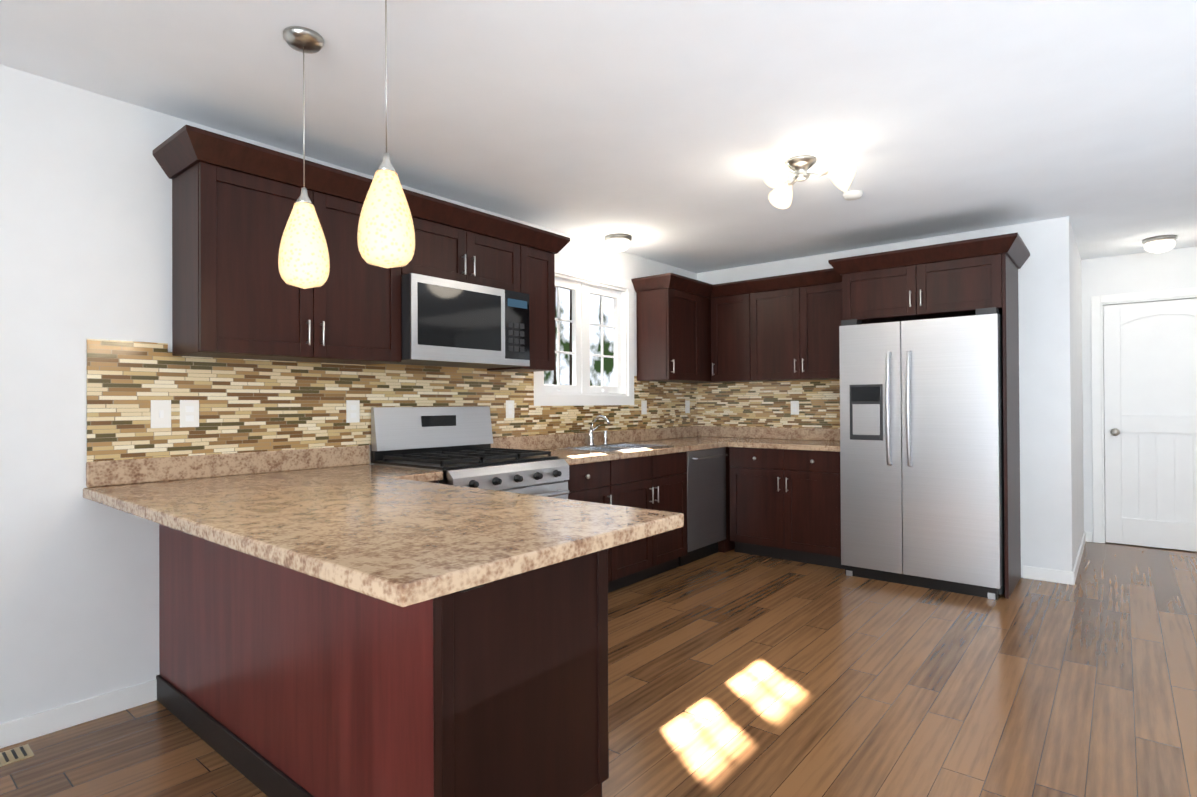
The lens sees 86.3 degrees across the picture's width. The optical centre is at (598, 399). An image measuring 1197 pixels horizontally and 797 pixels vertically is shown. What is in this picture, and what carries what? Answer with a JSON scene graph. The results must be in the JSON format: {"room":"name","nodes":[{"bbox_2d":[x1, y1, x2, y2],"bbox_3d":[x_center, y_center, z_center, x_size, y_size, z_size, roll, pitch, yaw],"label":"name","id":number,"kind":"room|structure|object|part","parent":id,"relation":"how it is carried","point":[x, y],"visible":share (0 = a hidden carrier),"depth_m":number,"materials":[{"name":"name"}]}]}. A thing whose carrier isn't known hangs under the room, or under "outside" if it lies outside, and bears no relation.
{"room":"kitchen","nodes":[
{"label":"kitchen","id":0,"kind":"room"},
{"bbox_2d":[0,65,696,723],"bbox_3d":[-1.927,0.019,2.630,0.120,2.440,9.120,-1,0,39],"label":"wall","id":1,"kind":"structure","parent":0,"point":[84,217],"depth_m":2.44,"materials":[{"name":"paint"}]},
{"bbox_2d":[0,679,156,748],"bbox_3d":[-3.281,1.193,0.859,0.014,0.085,4.605,-1,0,39],"label":"baseboard","id":2,"kind":"structure","parent":1,"relation":"attached to","point":[19,730],"depth_m":2.43,"materials":[{"name":"white wood"}]},
{"bbox_2d":[172,162,400,364],"bbox_3d":[-1.375,-0.559,2.923,0.345,0.743,0.900,-1,0,39],"label":"upper cabinet","id":3,"kind":"object","parent":1,"relation":"attached to","point":[235,295],"visible":0.81,"depth_m":2.68,"materials":[{"name":"brown wood"}]},
{"bbox_2d":[153,125,569,253],"bbox_3d":[-1.009,-0.980,3.344,0.381,0.100,2.155,-1,0,39],"label":"crown molding","id":4,"kind":"structure","parent":3,"relation":"on","point":[181,150],"depth_m":2.79,"materials":[{"name":"brown wood"}]},
{"bbox_2d":[87,339,698,461],"bbox_3d":[-0.520,0.003,4.243,0.008,0.475,4.598,-1,0,39],"label":"tile backsplash","id":5,"kind":"structure","parent":1,"relation":"attached to","point":[249,405],"depth_m":3.05,"materials":[{"name":"tile"}]},
{"bbox_2d":[151,400,170,427],"bbox_3d":[-1.815,0.058,2.647,0.010,0.116,0.072,-1,0,39],"label":"electrical outlet plate","id":6,"kind":"object","parent":5,"relation":"attached to","point":[161,413],"depth_m":2.65,"materials":[{"name":"white plastic"}]},
{"bbox_2d":[180,400,198,426],"bbox_3d":[-1.750,0.058,2.729,0.006,0.116,0.072,-1,0,39],"label":"electrical outlet plate","id":7,"kind":"object","parent":5,"relation":"attached to","point":[189,409],"depth_m":2.73,"materials":[{"name":"white plastic"}]},
{"bbox_2d":[346,400,359,422],"bbox_3d":[-1.274,0.059,3.310,0.006,0.116,0.072,-1,0,39],"label":"electrical outlet plate","id":8,"kind":"object","parent":5,"relation":"attached to","point":[352,406],"depth_m":3.31,"materials":[{"name":"white plastic"}]},
{"bbox_2d":[506,400,513,417],"bbox_3d":[-0.576,0.060,4.161,0.006,0.116,0.072,-1,0,39],"label":"electrical outlet plate","id":9,"kind":"object","parent":5,"relation":"attached to","point":[509,403],"depth_m":4.16,"materials":[{"name":"white plastic"}]},
{"bbox_2d":[641,401,646,413],"bbox_3d":[0.382,0.062,5.329,0.006,0.116,0.072,-1,0,39],"label":"electrical outlet plate","id":10,"kind":"object","parent":5,"relation":"attached to","point":[643,403],"depth_m":5.32,"materials":[{"name":"white plastic"}]},
{"bbox_2d":[685,401,689,412],"bbox_3d":[0.819,0.063,5.862,0.006,0.116,0.072,-1,0,39],"label":"electrical outlet plate","id":11,"kind":"object","parent":5,"relation":"attached to","point":[687,403],"depth_m":5.86,"materials":[{"name":"white plastic"}]},
{"bbox_2d":[401,217,519,291],"bbox_3d":[-0.832,-0.779,3.589,0.345,0.302,0.815,-1,0,39],"label":"upper cabinet","id":12,"kind":"object","parent":1,"relation":"attached to","point":[449,253],"visible":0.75,"depth_m":3.48,"materials":[{"name":"brown wood"}]},
{"bbox_2d":[386,273,529,368],"bbox_3d":[-0.811,-0.411,3.572,0.389,0.425,0.810,-1,0,39],"label":"over-the-range microwave","id":13,"kind":"object","parent":12,"relation":"attached to","point":[447,323],"visible":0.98,"depth_m":3.39,"materials":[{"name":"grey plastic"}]},
{"bbox_2d":[487,245,554,371],"bbox_3d":[-0.477,-0.557,4.019,0.345,0.743,0.296,-1,0,39],"label":"upper cabinet","id":14,"kind":"object","parent":1,"relation":"attached to","point":[537,275],"visible":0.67,"depth_m":3.95,"materials":[{"name":"brown wood"}]},
{"bbox_2d":[534,262,633,405],"bbox_3d":[-0.124,-0.466,4.819,0.131,1.015,1.150,-1,0,39],"label":"window","id":15,"kind":"structure","parent":1,"relation":"in","point":[581,355],"depth_m":4.85,"materials":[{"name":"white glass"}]},
{"bbox_2d":[631,273,724,382],"bbox_3d":[0.749,-0.574,5.485,0.382,0.830,1.046,-1,0,39],"label":"upper cabinet","id":16,"kind":"object","parent":1,"relation":"attached to","point":[673,335],"depth_m":5.20,"materials":[{"name":"brown wood"}]},
{"bbox_2d":[0,541,1196,796],"bbox_3d":[1.303,1.244,1.255,6.840,0.060,11.330,-1,0,39],"label":"floor","id":17,"kind":"structure","parent":0,"point":[732,673],"depth_m":2.62,"materials":[{"name":"laminate"}]},
{"bbox_2d":[0,744,33,766],"bbox_3d":[-2.112,1.234,2.121,0.110,0.006,0.340,-1,0,39],"label":"floor vent","id":18,"kind":"object","parent":17,"relation":"in","point":[15,754],"visible":1,"depth_m":2.21,"materials":[{"name":"beige metal"}]},
{"bbox_2d":[156,524,608,796],"bbox_3d":[-0.901,0.801,2.269,1.909,0.860,0.607,-1,0,39],"label":"base cabinet","id":19,"kind":"object","parent":17,"relation":"on","point":[275,680],"visible":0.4,"depth_m":1.75,"materials":[{"name":"brown wood"}]},
{"bbox_2d":[363,445,369,449],"bbox_3d":[-1.060,0.307,3.076,0.646,0.140,0.275,-1,0,39],"label":"countertop","id":20,"kind":"structure","parent":19,"relation":"on","point":[365,447],"depth_m":3.36,"materials":[{"name":"stone"}]},
{"bbox_2d":[83,446,683,606],"bbox_3d":[-0.869,0.300,2.139,2.130,0.140,0.930,-1,0,39],"label":"countertop","id":21,"kind":"structure","parent":19,"relation":"on","point":[351,518],"depth_m":1.78,"materials":[{"name":"stone"}]},
{"bbox_2d":[371,406,568,498],"bbox_3d":[-0.657,0.637,3.448,0.757,1.200,0.799,-1,0,39],"label":"range","id":22,"kind":"object","parent":17,"relation":"on","point":[453,444],"visible":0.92,"depth_m":3.44,"materials":[{"name":"silver metal"}]},
{"bbox_2d":[564,461,611,581],"bbox_3d":[-0.300,0.808,3.990,0.647,0.860,0.478,-1,0,39],"label":"base cabinet","id":23,"kind":"object","parent":17,"relation":"on","point":[588,482],"visible":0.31,"depth_m":3.86,"materials":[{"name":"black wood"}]},
{"bbox_2d":[608,452,686,592],"bbox_3d":[0.142,0.809,4.530,0.647,0.860,0.903,-1,0,39],"label":"base cabinet","id":24,"kind":"object","parent":17,"relation":"on","point":[656,482],"visible":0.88,"depth_m":4.33,"materials":[{"name":"brown wood"}]},
{"bbox_2d":[491,426,726,461],"bbox_3d":[0.369,0.309,4.809,0.660,0.140,2.595,-1,0,39],"label":"countertop","id":25,"kind":"structure","parent":24,"relation":"on","point":[688,438],"depth_m":4.68,"materials":[{"name":"stone"}]},
{"bbox_2d":[587,415,609,445],"bbox_3d":[0.053,0.222,4.710,0.208,0.224,0.218,-1,0,39],"label":"faucet","id":26,"kind":"object","parent":25,"relation":"on","point":[590,438],"visible":1,"depth_m":4.68,"materials":[{"name":"silver metal"}]},
{"bbox_2d":[558,443,673,451],"bbox_3d":[0.133,0.413,4.539,0.464,0.161,0.769,-1,0,39],"label":"sink bowl","id":27,"kind":"object","parent":25,"relation":"in","point":[616,447],"visible":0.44,"depth_m":4.61,"materials":[{"name":"silver metal"}]},
{"bbox_2d":[679,447,727,565],"bbox_3d":[0.632,0.810,5.103,0.649,0.858,0.585,-1,0,39],"label":"dishwasher","id":28,"kind":"object","parent":17,"relation":"on","point":[706,501],"visible":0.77,"depth_m":4.91,"materials":[{"name":"grey metal"}]},
{"bbox_2d":[718,447,734,552],"bbox_3d":[0.979,0.810,5.596,0.598,0.860,0.603,-1,0,39],"label":"base cabinet","id":29,"kind":"object","parent":17,"relation":"on","point":[726,545],"visible":0.14,"depth_m":5.22,"materials":[{"name":"brown wood"}]},
{"bbox_2d":[729,447,844,568],"bbox_3d":[1.590,0.804,5.076,0.916,0.860,0.629,-1,0,39],"label":"base cabinet","id":30,"kind":"object","parent":17,"relation":"on","point":[785,504],"visible":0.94,"depth_m":4.85,"materials":[{"name":"brown wood"}]},
{"bbox_2d":[727,426,839,451],"bbox_3d":[1.587,0.304,5.067,0.897,0.140,0.651,-1,0,39],"label":"countertop","id":31,"kind":"structure","parent":30,"relation":"on","point":[813,439],"depth_m":5.28,"materials":[{"name":"stone"}]},
{"bbox_2d":[839,307,1004,599],"bbox_3d":[2.264,0.332,4.422,0.955,1.790,0.773,-1,0,39],"label":"fridge","id":32,"kind":"object","parent":17,"relation":"on","point":[921,455],"visible":0.98,"depth_m":4.14,"materials":[{"name":"grey metal"}]},
{"bbox_2d":[1002,253,1020,598],"bbox_3d":[2.704,0.158,4.173,0.020,2.130,0.618,-1,0,39],"label":"panel","id":33,"kind":"object","parent":17,"relation":"on","point":[1011,438],"visible":1,"depth_m":4.07,"materials":[{"name":"brown wood"}]},
{"bbox_2d":[0,0,1196,272],"bbox_3d":[1.290,-1.256,1.269,6.840,0.060,11.330,-1,0,39],"label":"ceiling","id":34,"kind":"structure","parent":0,"point":[662,130],"depth_m":2.59,"materials":[{"name":"paint"}]},
{"bbox_2d":[278,26,329,288],"bbox_3d":[-0.980,-0.789,2.123,0.156,0.840,0.156,-1,0,39],"label":"pendant lamp","id":35,"kind":"object","parent":34,"relation":"hanging from","point":[303,260],"visible":1,"depth_m":2.08,"materials":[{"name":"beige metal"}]},
{"bbox_2d":[357,0,414,267],"bbox_3d":[-0.602,-0.793,1.811,0.156,0.840,0.156,-1,0,39],"label":"pendant lamp","id":36,"kind":"object","parent":34,"relation":"hanging from","point":[386,235],"visible":1,"depth_m":1.76,"materials":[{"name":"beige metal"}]},
{"bbox_2d":[605,233,631,251],"bbox_3d":[0.144,-1.146,4.697,0.200,0.108,0.200,-1,0,39],"label":"lamp","id":37,"kind":"object","parent":34,"relation":"attached to","point":[618,242],"visible":1,"depth_m":4.63,"materials":[{"name":"white glass"}]},
{"bbox_2d":[763,155,856,208],"bbox_3d":[1.021,-1.122,3.205,0.481,0.183,0.464,-1,0,39],"label":"light fixture","id":38,"kind":"object","parent":34,"relation":"attached to","point":[776,173],"visible":1,"depth_m":3.17,"materials":[{"name":"white glass"}]},
{"bbox_2d":[843,190,862,199],"bbox_3d":[1.490,-1.197,3.736,0.110,0.032,0.110,-1,0,39],"label":"smoke detector","id":39,"kind":"object","parent":34,"relation":"attached to","point":[853,195],"visible":0.98,"depth_m":3.70,"materials":[{"name":"white plastic"}]},
{"bbox_2d":[1142,235,1176,252],"bbox_3d":[4.239,-1.167,4.819,0.200,0.108,0.200,-1,0,39],"label":"lamp","id":40,"kind":"object","parent":34,"relation":"attached to","point":[1160,244],"visible":1,"depth_m":4.76,"materials":[{"name":"white glass"}]},
{"bbox_2d":[697,216,1072,577],"bbox_3d":[2.070,0.012,5.173,2.837,2.440,0.120,-1,0,39],"label":"wall","id":41,"kind":"structure","parent":0,"point":[1045,410],"depth_m":4.33,"materials":[{"name":"paint"}]},
{"bbox_2d":[711,294,763,381],"bbox_3d":[1.211,-0.526,5.560,0.369,0.730,0.345,-1,0,39],"label":"upper cabinet","id":42,"kind":"object","parent":41,"relation":"attached to","point":[730,338],"visible":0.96,"depth_m":5.46,"materials":[{"name":"brown wood"}]},
{"bbox_2d":[699,379,839,428],"bbox_3d":[1.547,0.017,5.516,1.529,0.440,0.008,-1,0,39],"label":"tile backsplash","id":43,"kind":"structure","parent":41,"relation":"attached to","point":[766,403],"depth_m":5.55,"materials":[{"name":"tile"}]},
{"bbox_2d":[791,401,798,414],"bbox_3d":[1.665,0.066,5.410,0.072,0.116,0.006,-1,0,39],"label":"electrical outlet plate","id":44,"kind":"object","parent":43,"relation":"attached to","point":[794,404],"depth_m":5.41,"materials":[{"name":"white plastic"}]},
{"bbox_2d":[750,282,841,380],"bbox_3d":[1.685,-0.531,5.171,0.853,0.730,0.345,-1,0,39],"label":"upper cabinet","id":45,"kind":"object","parent":41,"relation":"attached to","point":[794,334],"visible":0.81,"depth_m":5.08,"materials":[{"name":"brown wood"}]},
{"bbox_2d":[708,232,1029,323],"bbox_3d":[1.730,-0.780,4.927,2.608,0.435,0.688,-1,0,39],"label":"upper cabinet","id":46,"kind":"object","parent":41,"relation":"attached to","point":[958,287],"depth_m":4.26,"materials":[{"name":"brown wood"}]},
{"bbox_3d":[2.299,-0.953,4.461,1.135,0.100,0.688,-1,0,39],"label":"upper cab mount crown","id":47,"kind":"part","parent":46,"relation":"part of","materials":[{"name":"brown wood"}]},
{"bbox_2d":[1070,222,1083,567],"bbox_3d":[3.656,0.003,4.965,0.120,2.440,1.570,-1,0,39],"label":"wall","id":48,"kind":"structure","parent":0,"point":[1077,397],"depth_m":4.82,"materials":[{"name":"paint"}]},
{"bbox_2d":[1068,531,1087,584],"bbox_3d":[3.671,1.180,4.866,0.015,0.085,1.702,-1,0,39],"label":"baseboard","id":49,"kind":"structure","parent":48,"relation":"attached to","point":[1072,575],"depth_m":4.59,"materials":[{"name":"white wood"}]},
{"bbox_2d":[1103,321,1105,540],"bbox_3d":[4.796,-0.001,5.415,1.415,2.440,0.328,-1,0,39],"label":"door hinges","id":50,"kind":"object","parent":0,"point":[1104,426],"depth_m":5.54,"materials":[{"name":"paint"}]},
{"bbox_2d":[1081,246,1196,533],"bbox_3d":[5.647,-0.011,4.426,3.883,2.440,0.120,-1,0,39],"label":"wall","id":51,"kind":"structure","parent":0,"point":[1149,271],"depth_m":5.41,"materials":[{"name":"paint"}]},
{"bbox_2d":[1091,287,1196,542],"bbox_3d":[4.649,0.162,5.234,0.945,2.115,0.135,-1,0,39],"label":"door frame","id":52,"kind":"structure","parent":51,"relation":"attached to","point":[1098,303],"depth_m":5.45,"materials":[{"name":"white wood"}]},
{"bbox_2d":[1103,298,1196,551],"bbox_3d":[4.621,0.200,5.189,0.791,2.022,0.109,-1,0,39],"label":"hall door","id":53,"kind":"structure","parent":51,"relation":"in","point":[1150,384],"depth_m":5.27,"materials":[{"name":"white wood"}]},
{"label":"outside","id":54,"kind":"structure","parent":0,"visible":0},
{"bbox_2d":[544,287,613,385],"bbox_3d":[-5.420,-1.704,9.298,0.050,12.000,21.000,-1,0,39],"label":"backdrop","id":55,"kind":"structure","parent":54,"point":[608,362],"depth_m":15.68,"materials":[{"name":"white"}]}
]}

